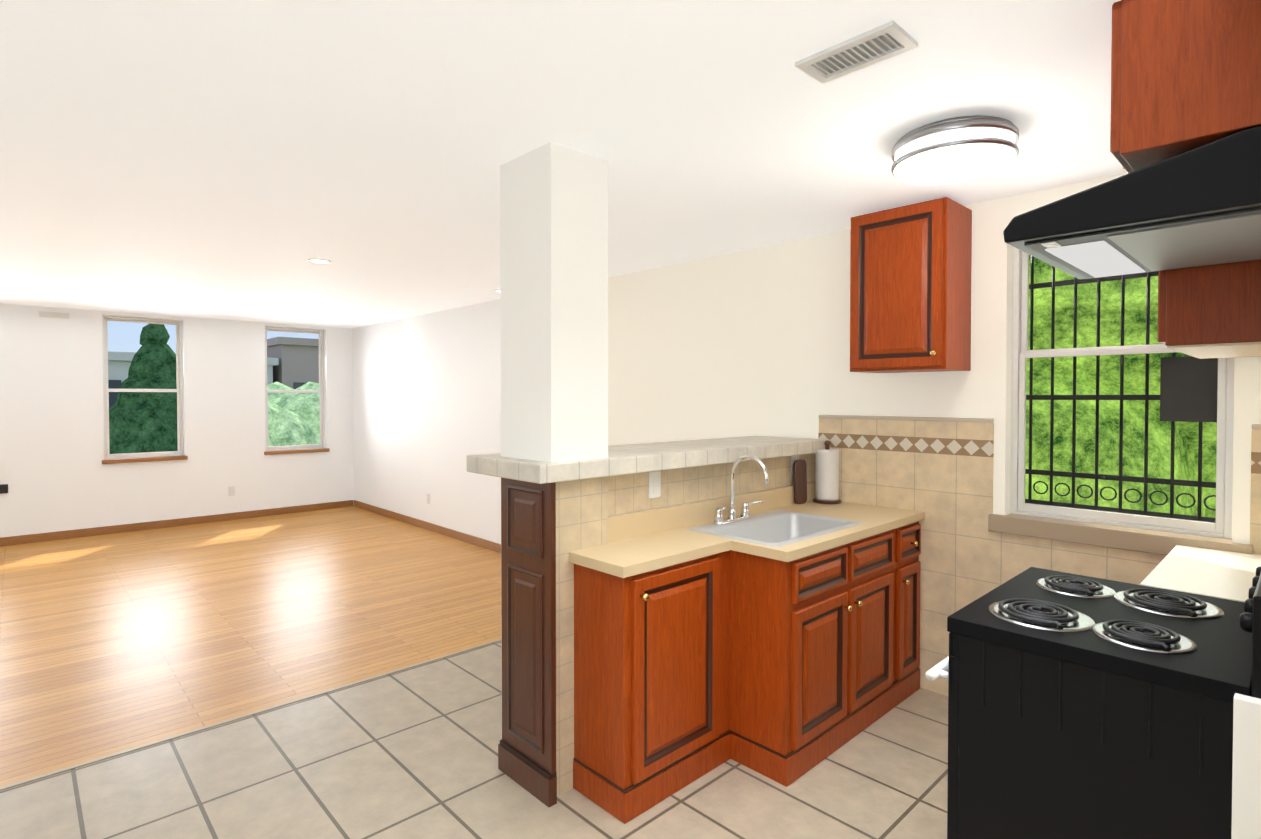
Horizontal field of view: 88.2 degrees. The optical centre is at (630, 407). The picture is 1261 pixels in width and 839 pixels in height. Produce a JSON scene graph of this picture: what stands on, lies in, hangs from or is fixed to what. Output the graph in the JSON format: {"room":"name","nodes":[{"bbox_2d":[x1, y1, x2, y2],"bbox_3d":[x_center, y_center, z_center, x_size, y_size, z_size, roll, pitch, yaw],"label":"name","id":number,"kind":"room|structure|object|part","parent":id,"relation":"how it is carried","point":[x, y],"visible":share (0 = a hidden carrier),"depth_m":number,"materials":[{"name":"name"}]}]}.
{"room":"kitchen","nodes":[
{"label":"kitchen","id":0,"kind":"room"},
{"bbox_2d":[0,304,353,537],"bbox_3d":[-5.827,0.163,7.205,5.320,2.440,0.250,-1,1,-44],"label":"wall","id":1,"kind":"structure","parent":0,"point":[56,474],"depth_m":7.41,"materials":[{"name":"white paint"}]},
{"bbox_2d":[0,484,7,493],"bbox_3d":[-6.332,0.819,6.543,0.100,0.090,0.030,-1,1,-44],"label":"wall socket","id":2,"kind":"object","parent":1,"relation":"attached to","point":[3,488],"visible":0.96,"depth_m":6.55,"materials":[{"name":"grey plastic"}]},
{"bbox_2d":[39,311,69,318],"bbox_3d":[-6.032,-0.971,6.808,0.240,0.060,0.016,-1,1,-44],"label":"air vent","id":3,"kind":"object","parent":1,"relation":"in","point":[53,314],"visible":1,"depth_m":6.80,"materials":[{"name":"white plastic"}]},
{"bbox_2d":[102,315,187,463],"bbox_3d":[-5.524,-0.204,7.388,0.780,1.628,0.188,-1,1,-44],"label":"living room window","id":4,"kind":"structure","parent":1,"relation":"in","point":[142,457],"depth_m":7.39,"materials":[{"name":"white wood"}]},
{"bbox_3d":[-5.572,-0.585,7.434,0.682,0.813,0.022,-1,1,-44],"label":"sash","id":5,"kind":"part","parent":4,"relation":"part of","materials":[{"name":"white"}]},
{"bbox_3d":[-5.556,0.174,7.429,0.682,0.753,0.022,-1,1,-44],"label":"sash","id":6,"kind":"part","parent":4,"relation":"part of","materials":[{"name":"white wood"}]},
{"bbox_3d":[-5.499,0.588,7.376,0.780,0.044,0.116,-1,1,-44],"label":"sill","id":7,"kind":"part","parent":4,"relation":"part of","materials":[{"name":"brown wood"}]},
{"bbox_2d":[0,500,352,545],"bbox_3d":[-5.650,1.341,7.210,5.056,0.085,0.014,-1,1,-44],"label":"baseboard","id":8,"kind":"structure","parent":1,"relation":"attached to","point":[30,538],"depth_m":7.46,"materials":[{"name":"brown wood"}]},
{"bbox_2d":[228,486,234,495],"bbox_3d":[-4.875,1.021,7.946,0.070,0.114,0.006,-1,1,-44],"label":"wall outlet plate","id":9,"kind":"object","parent":1,"relation":"attached to","point":[231,491],"depth_m":7.94,"materials":[{"name":"white plastic"}]},
{"bbox_2d":[264,326,329,454],"bbox_3d":[-4.371,-0.222,8.483,0.780,1.628,0.188,-1,1,-44],"label":"living room window","id":10,"kind":"structure","parent":1,"relation":"in","point":[292,449],"depth_m":8.56,"materials":[{"name":"white wood"}]},
{"bbox_3d":[-4.419,-0.604,8.528,0.682,0.813,0.022,-1,1,-44],"label":"sash","id":11,"kind":"part","parent":10,"relation":"part of","materials":[{"name":"white"}]},
{"bbox_3d":[-4.403,0.156,8.523,0.682,0.753,0.022,-1,1,-44],"label":"sash","id":12,"kind":"part","parent":10,"relation":"part of","materials":[{"name":"white"}]},
{"bbox_3d":[-4.346,0.570,8.470,0.780,0.044,0.116,-1,1,-44],"label":"sill","id":13,"kind":"part","parent":10,"relation":"part of","materials":[{"name":"brown wood"}]},
{"bbox_2d":[0,506,500,786],"bbox_3d":[-3.788,1.475,5.261,5.570,0.120,5.910,-1,1,-44],"label":"floor","id":14,"kind":"structure","parent":0,"point":[112,643],"depth_m":4.39,"materials":[{"name":"brown wood"}]},
{"bbox_2d":[0,639,500,790],"bbox_3d":[-1.753,1.449,3.117,5.070,0.004,0.024,-1,1,-44],"label":"transition strip","id":15,"kind":"object","parent":14,"relation":"on","point":[192,731],"depth_m":2.99,"materials":[{"name":"beige wood"}]},
{"bbox_2d":[0,641,947,838],"bbox_3d":[-0.166,1.539,1.446,5.570,0.120,4.610,-1,1,-44],"label":"floor","id":16,"kind":"structure","parent":0,"point":[410,753],"depth_m":2.50,"materials":[{"name":"beige tile"}]},
{"bbox_2d":[569,534,737,823],"bbox_3d":[0.093,1.022,2.602,0.599,0.875,0.333,-1,1,-44],"label":"base cabinet","id":17,"kind":"object","parent":16,"relation":"on","point":[656,619],"depth_m":2.43,"materials":[{"name":"brown wood"}]},
{"bbox_3d":[-0.403,0.867,2.506,0.036,1.188,0.343,-1,1,-44],"label":"peninsula panel","id":18,"kind":"part","parent":17,"relation":"part of","materials":[{"name":"brown wood"}]},
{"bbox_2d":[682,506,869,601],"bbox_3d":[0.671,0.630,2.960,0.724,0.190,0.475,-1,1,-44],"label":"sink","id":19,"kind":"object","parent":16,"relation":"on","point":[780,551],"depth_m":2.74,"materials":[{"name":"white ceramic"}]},
{"bbox_2d":[569,482,924,577],"bbox_3d":[0.625,0.509,2.909,1.854,0.138,0.607,-1,1,-44],"label":"countertop","id":20,"kind":"structure","parent":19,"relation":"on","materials":[{"name":"beige laminate"}]},
{"bbox_2d":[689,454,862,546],"bbox_3d":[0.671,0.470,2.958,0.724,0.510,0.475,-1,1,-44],"label":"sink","id":21,"kind":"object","parent":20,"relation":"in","point":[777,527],"depth_m":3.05,"materials":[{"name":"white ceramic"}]},
{"bbox_2d":[813,440,840,503],"bbox_3d":[1.099,0.355,3.630,0.150,0.344,0.150,-1,1,-44],"label":"paper towel roll","id":22,"kind":"object","parent":20,"relation":"on","point":[827,475],"visible":0.94,"depth_m":3.58,"materials":[{"name":"white paper"}]},
{"bbox_2d":[729,529,894,786],"bbox_3d":[0.737,1.015,3.032,0.937,0.875,0.594,-1,1,-44],"label":"base cabinet","id":23,"kind":"object","parent":16,"relation":"on","point":[808,674],"depth_m":2.66,"materials":[{"name":"brown wood"}]},
{"bbox_2d":[782,502,924,709],"bbox_3d":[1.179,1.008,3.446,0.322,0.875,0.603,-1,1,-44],"label":"base cabinet","id":24,"kind":"object","parent":16,"relation":"on","point":[856,635],"depth_m":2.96,"materials":[{"name":"brown wood"}]},
{"bbox_2d":[926,566,1260,838],"bbox_3d":[1.320,0.923,1.777,0.785,1.100,0.729,-1,1,-44],"label":"range","id":25,"kind":"object","parent":16,"relation":"on","point":[1083,707],"visible":1,"depth_m":1.56,"materials":[{"name":"black metal"}]},
{"bbox_3d":[1.102,0.734,2.029,0.734,0.028,0.057,-1,1,-44],"label":"handle","id":26,"kind":"part","parent":25,"relation":"part of","materials":[{"name":"white plastic"}]},
{"bbox_3d":[1.132,1.014,2.002,0.730,0.830,0.030,-1,1,-44],"label":"oven door","id":27,"kind":"part","parent":25,"relation":"part of","materials":[{"name":"black metal"}]},
{"bbox_2d":[1140,545,1260,601],"bbox_3d":[2.015,0.959,2.210,0.822,1.014,0.398,-1,1,-44],"label":"countertop","id":28,"kind":"structure","parent":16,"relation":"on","point":[1227,575],"depth_m":2.17,"materials":[{"name":"beige"}]},
{"bbox_2d":[501,617,501,677],"bbox_3d":[0.280,0.854,3.230,1.948,1.190,0.300,-1,1,-44],"label":"wall","id":29,"kind":"structure","parent":0,"point":[501,647],"depth_m":2.67,"materials":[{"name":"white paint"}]},
{"bbox_2d":[466,435,829,483],"bbox_3d":[0.232,0.224,3.212,2.028,0.070,0.525,-1,1,-44],"label":"bar countertop","id":30,"kind":"structure","parent":29,"relation":"on","point":[624,459],"depth_m":2.79,"materials":[{"name":"tile"}]},
{"bbox_2d":[500,142,607,461],"bbox_3d":[-0.310,-0.391,2.619,0.280,1.180,0.345,-1,1,-44],"label":"column","id":31,"kind":"structure","parent":30,"relation":"on","point":[554,294],"depth_m":2.50,"materials":[{"name":"white paint"}]},
{"bbox_2d":[649,471,660,498],"bbox_3d":[0.107,0.336,2.831,0.072,0.116,0.008,-1,1,-44],"label":"outlet","id":32,"kind":"object","parent":29,"relation":"attached to","point":[654,484],"visible":1,"depth_m":2.83,"materials":[{"name":"white plastic"}]},
{"bbox_2d":[791,455,798,474],"bbox_3d":[0.912,0.313,3.595,0.072,0.116,0.008,-1,1,-44],"label":"outlet","id":33,"kind":"object","parent":29,"relation":"attached to","point":[794,458],"visible":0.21,"depth_m":3.57,"materials":[{"name":"white plastic"}]},
{"bbox_2d":[0,0,1126,328],"bbox_3d":[-2.201,-1.056,3.546,5.570,0.120,10.520,-1,1,-44],"label":"ceiling","id":34,"kind":"structure","parent":0,"point":[210,158],"depth_m":2.27,"materials":[{"name":"white paint"}]},
{"bbox_2d":[307,259,330,263],"bbox_3d":[-2.144,-1.008,4.483,0.150,0.006,0.150,-1,1,-44],"label":"recessed light","id":35,"kind":"object","parent":34,"relation":"in","point":[321,261],"visible":1,"depth_m":4.49,"materials":[{"name":"white plastic"}]},
{"bbox_2d":[795,20,917,83],"bbox_3d":[0.611,-0.960,1.770,0.150,0.012,0.280,-1,1,-44],"label":"ceiling vent","id":36,"kind":"object","parent":34,"relation":"in","point":[885,41],"visible":1,"depth_m":1.76,"materials":[{"name":"white plastic"}]},
{"bbox_2d":[891,115,1018,184],"bbox_3d":[1.160,-0.912,2.340,0.410,0.128,0.410,-1,1,-44],"label":"flush ceiling light","id":37,"kind":"object","parent":34,"relation":"attached to","point":[956,149],"visible":1,"depth_m":2.22,"materials":[{"name":"white glass"}]},
{"bbox_2d":[353,173,1260,552],"bbox_3d":[-0.586,0.188,5.721,0.264,2.440,9.620,-1,1,-44],"label":"wall","id":38,"kind":"structure","parent":0,"point":[752,341],"depth_m":4.38,"materials":[{"name":"white paint"}]},
{"bbox_2d":[427,494,429,503],"bbox_3d":[-2.286,1.031,7.348,0.006,0.114,0.070,-1,1,-44],"label":"wall outlet plate","id":39,"kind":"object","parent":38,"relation":"attached to","point":[428,495],"depth_m":7.34,"materials":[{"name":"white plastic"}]},
{"bbox_2d":[850,197,971,372],"bbox_3d":[1.366,-0.571,3.211,0.363,0.780,0.470,-1,1,-44],"label":"upper cabinet","id":40,"kind":"object","parent":38,"relation":"attached to","point":[910,287],"visible":1,"depth_m":3.08,"materials":[{"name":"brown wood"}]},
{"bbox_2d":[818,433,1260,473],"bbox_3d":[1.778,0.197,3.048,0.014,0.080,1.989,-1,1,-44],"label":"tile border","id":41,"kind":"object","parent":38,"relation":"attached to","point":[970,447],"depth_m":3.34,"materials":[{"name":"beige tile"}]},
{"bbox_2d":[818,415,1260,429],"bbox_3d":[1.776,0.062,3.045,0.018,0.020,1.989,-1,1,-44],"label":"trim","id":42,"kind":"structure","parent":38,"relation":"attached to","point":[1253,426],"depth_m":3.34,"materials":[{"name":"beige"}]},
{"bbox_2d":[988,247,1252,554],"bbox_3d":[2.130,-0.127,2.861,0.327,1.433,0.910,-1,1,-44],"label":"kitchen window","id":43,"kind":"structure","parent":38,"relation":"in","point":[1195,389],"depth_m":2.88,"materials":[{"name":"white wood"}]},
{"bbox_3d":[2.131,-0.524,2.855,0.022,0.583,0.732,-1,1,-44],"label":"sash","id":44,"kind":"part","parent":43,"relation":"part of","materials":[{"name":"white"}]},
{"bbox_3d":[2.054,0.552,2.800,0.116,0.079,0.910,-1,1,-44],"label":"sill","id":45,"kind":"part","parent":43,"relation":"part of","materials":[{"name":"beige stone"}]},
{"bbox_2d":[1025,255,1215,522],"bbox_3d":[2.244,-0.147,2.969,0.014,1.300,0.770,-1,1,-44],"label":"security grille","id":46,"kind":"object","parent":43,"relation":"attached to","point":[1075,281],"depth_m":3.02,"materials":[{"name":"black metal"}]},
{"bbox_3d":[2.114,0.120,2.849,0.022,0.753,0.732,-1,1,-44],"label":"sash","id":47,"kind":"part","parent":43,"relation":"part of","materials":[{"name":"white wood"}]},
{"bbox_3d":[2.327,-0.077,2.704,0.030,0.270,0.190,-1,1,-44],"label":"fan panel","id":48,"kind":"part","parent":43,"relation":"part of","materials":[{"name":"grey"}]},
{"bbox_3d":[1.911,0.263,1.184,2.390,2.440,0.900,-1,1,-44],"label":"wall","id":49,"kind":"structure","parent":0,"visible":0},
{"bbox_2d":[555,418,1260,795],"bbox_3d":[0.955,0.775,2.286,2.268,1.380,2.002,-1,1,-44],"label":"tile backsplash","id":50,"kind":"structure","parent":49,"relation":"attached to","point":[965,556],"depth_m":3.15,"materials":[{"name":"tile"}]},
{"bbox_2d":[1110,0,1260,173],"bbox_3d":[1.460,-0.753,1.627,0.750,0.362,0.358,-1,1,-44],"label":"upper cabinet","id":51,"kind":"object","parent":49,"relation":"attached to","point":[1185,75],"visible":0.85,"depth_m":1.39,"materials":[{"name":"brown wood"}]},
{"bbox_2d":[1003,126,1260,278],"bbox_3d":[1.396,-0.488,1.698,0.750,0.165,0.543,-1,1,-44],"label":"range hood","id":52,"kind":"object","parent":51,"relation":"attached to","point":[1198,206],"visible":1,"depth_m":1.49,"materials":[{"name":"black metal"}]},
{"bbox_2d":[1157,260,1260,358],"bbox_3d":[2.025,-0.565,2.174,0.810,0.758,0.368,-1,1,-44],"label":"upper cabinet","id":53,"kind":"object","parent":49,"relation":"attached to","point":[1209,311],"visible":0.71,"depth_m":1.93,"materials":[{"name":"brown wood"}]},
{"label":"outside","id":54,"kind":"structure","parent":0,"visible":0},
{"bbox_3d":[-6.566,7.797,21.461,100.000,0.300,120.000,-1,1,-44],"label":"ground","id":55,"kind":"structure","parent":54,"visible":0},
{"bbox_2d":[109,324,177,453],"bbox_3d":[-14.625,2.465,20.323,4.955,10.398,5.013,-1,1,-44],"label":"street tree","id":56,"kind":"object","parent":55,"relation":"on","point":[141,422],"depth_m":19.55,"materials":[{"name":"green plant"}]},
{"bbox_2d":[108,351,278,408],"bbox_3d":[-22.911,2.545,32.057,7.400,9.849,10.400,-1,1,-44],"label":"house","id":57,"kind":"structure","parent":55,"relation":"on","point":[119,363],"depth_m":26.78,"materials":[{"name":"grey paint"}]},
{"bbox_2d":[267,337,318,388],"bbox_3d":[-17.327,1.957,37.349,8.000,10.849,10.400,-1,1,-44],"label":"house","id":58,"kind":"structure","parent":55,"relation":"on","point":[297,366],"depth_m":31.55,"materials":[{"name":"beige brick"}]},
{"bbox_2d":[267,382,319,435],"bbox_3d":[-13.461,3.185,28.703,6.564,8.681,6.800,-1,1,-44],"label":"street tree","id":59,"kind":"object","parent":55,"relation":"on","point":[306,406],"depth_m":25.69,"materials":[{"name":"green plant"}]},
{"bbox_2d":[268,401,319,446],"bbox_3d":[-14.594,3.439,24.199,5.666,8.323,7.614,-1,1,-44],"label":"street tree","id":60,"kind":"object","parent":55,"relation":"on","point":[286,427],"depth_m":24.28,"materials":[{"name":"green plant"}]},
{"bbox_2d":[1025,255,1216,517],"bbox_3d":[5.125,1.522,7.037,6.469,12.727,7.036,-1,1,-44],"label":"trees","id":61,"kind":"object","parent":55,"relation":"on","point":[1185,455],"depth_m":4.87,"materials":[{"name":"green plant"}]}
]}

